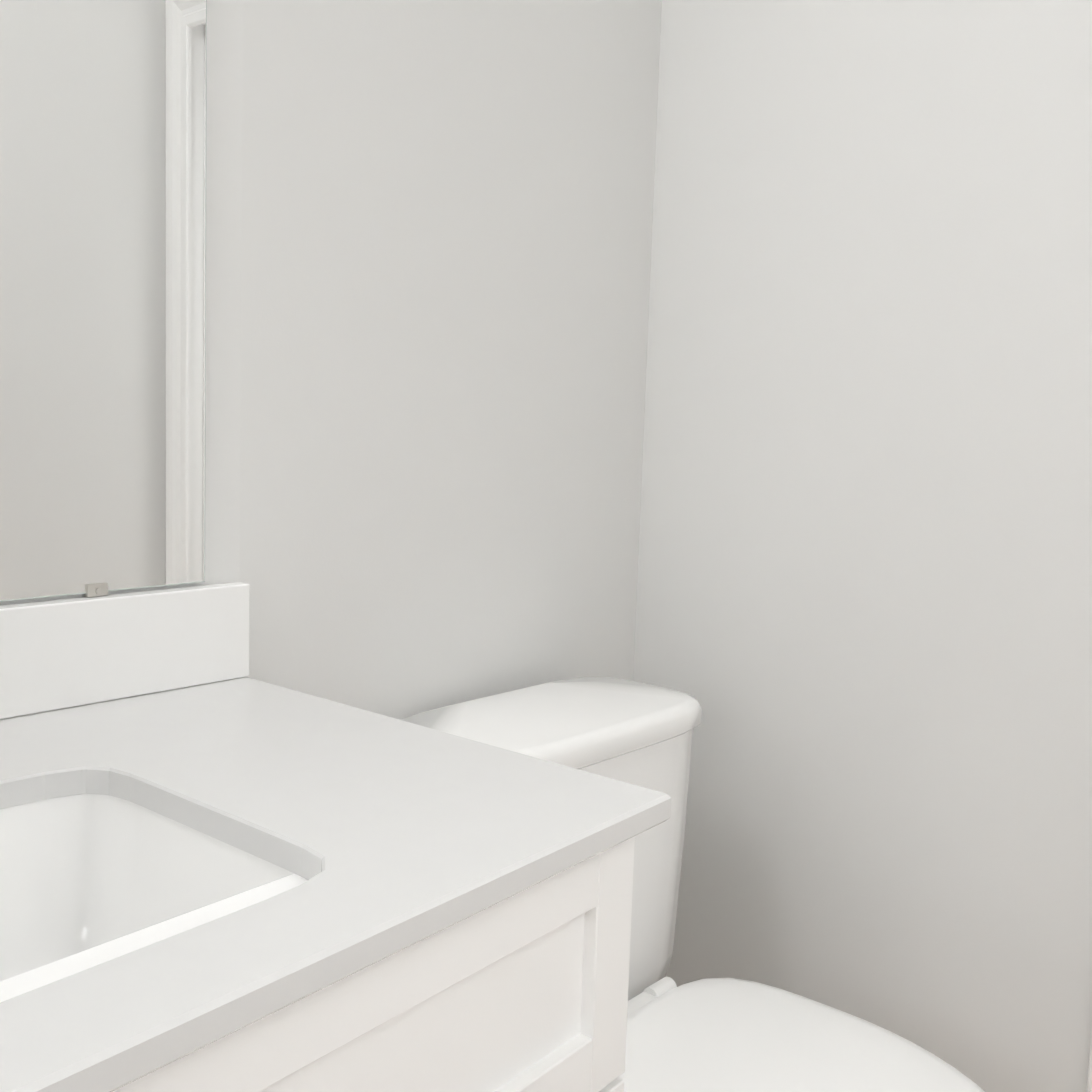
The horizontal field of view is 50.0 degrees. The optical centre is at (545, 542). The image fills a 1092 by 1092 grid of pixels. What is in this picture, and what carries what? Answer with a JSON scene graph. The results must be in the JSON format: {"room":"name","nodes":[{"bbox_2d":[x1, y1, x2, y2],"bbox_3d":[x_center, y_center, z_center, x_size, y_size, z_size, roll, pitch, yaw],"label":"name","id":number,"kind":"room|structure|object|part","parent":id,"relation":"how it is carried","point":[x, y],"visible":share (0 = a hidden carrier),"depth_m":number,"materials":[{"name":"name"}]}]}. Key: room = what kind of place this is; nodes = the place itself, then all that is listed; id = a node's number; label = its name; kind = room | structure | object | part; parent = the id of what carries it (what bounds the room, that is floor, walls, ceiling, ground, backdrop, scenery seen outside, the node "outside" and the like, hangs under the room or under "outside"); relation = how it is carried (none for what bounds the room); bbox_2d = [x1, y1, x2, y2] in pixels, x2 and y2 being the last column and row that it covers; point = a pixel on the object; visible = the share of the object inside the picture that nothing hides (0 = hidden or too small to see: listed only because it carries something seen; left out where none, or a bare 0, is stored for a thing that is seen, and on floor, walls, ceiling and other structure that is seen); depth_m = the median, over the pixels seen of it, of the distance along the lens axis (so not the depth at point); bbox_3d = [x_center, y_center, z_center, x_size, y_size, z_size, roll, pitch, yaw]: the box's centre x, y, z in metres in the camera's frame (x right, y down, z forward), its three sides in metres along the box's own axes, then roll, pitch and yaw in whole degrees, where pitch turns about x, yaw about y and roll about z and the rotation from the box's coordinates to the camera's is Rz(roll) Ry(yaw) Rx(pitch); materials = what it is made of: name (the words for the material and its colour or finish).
{"room":"bathroom","nodes":[
{"label":"bathroom","id":0,"kind":"room"},
{"bbox_2d":[0,0,242,605],"bbox_3d":[-1.269,-0.425,0.265,0.220,3.050,2.690,7,8,40],"label":"wall","id":1,"kind":"structure","parent":0,"point":[223,244],"depth_m":1.22,"materials":[{"name":"paint"}]},
{"bbox_2d":[0,0,206,601],"bbox_3d":[-0.628,-0.469,0.837,0.010,1.086,0.890,7,8,40],"label":"mirror","id":2,"kind":"object","parent":1,"relation":"attached to","point":[103,107],"visible":1,"depth_m":1.11,"materials":[{"name":"white mirror"}]},
{"bbox_2d":[240,0,661,719],"bbox_3d":[-0.111,-0.526,1.600,0.120,3.050,0.862,6,7,36],"label":"wall","id":3,"kind":"structure","parent":0,"point":[446,232],"depth_m":1.51,"materials":[{"name":"paint"}]},
{"bbox_2d":[633,0,1091,1091],"bbox_3d":[0.747,-0.485,1.485,1.720,3.050,0.120,7,8,40],"label":"wall","id":4,"kind":"structure","parent":0,"point":[863,632],"depth_m":1.67,"materials":[{"name":"paint"}]},
{"bbox_2d":[1086,1033,1091,1091],"bbox_3d":[1.075,-0.006,1.243,0.821,2.170,0.159,7,8,40],"label":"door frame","id":5,"kind":"structure","parent":4,"relation":"attached to","point":[1089,1084],"depth_m":1.51,"materials":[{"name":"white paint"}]},
{"bbox_3d":[-0.042,1.145,0.610,2.100,0.060,4.780,7,8,40],"label":"floor","id":6,"kind":"structure","parent":0,"visible":0},
{"bbox_2d":[0,582,671,1091],"bbox_3d":[-0.414,0.546,0.756,0.627,1.074,0.946,7,8,40],"label":"bathroom vanity","id":7,"kind":"object","parent":6,"relation":"on","point":[220,870],"visible":1,"depth_m":0.86,"materials":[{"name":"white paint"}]},
{"bbox_2d":[401,677,984,1091],"bbox_3d":[0.201,0.639,1.424,0.750,0.791,0.468,7,8,40],"label":"toilet","id":8,"kind":"object","parent":6,"relation":"on","point":[720,1035],"visible":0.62,"depth_m":1.48,"materials":[{"name":"ceramic"}]},
{"bbox_3d":[0.013,0.429,1.567,0.241,0.416,0.468,7,8,40],"label":"tank","id":9,"kind":"part","parent":8,"relation":"part of","materials":[{"name":"ceramic"}]},
{"bbox_3d":[0.286,0.635,1.351,0.512,0.046,0.380,7,8,40],"label":"seat","id":10,"kind":"part","parent":8,"relation":"part of","materials":[{"name":"plastic"}]}
]}

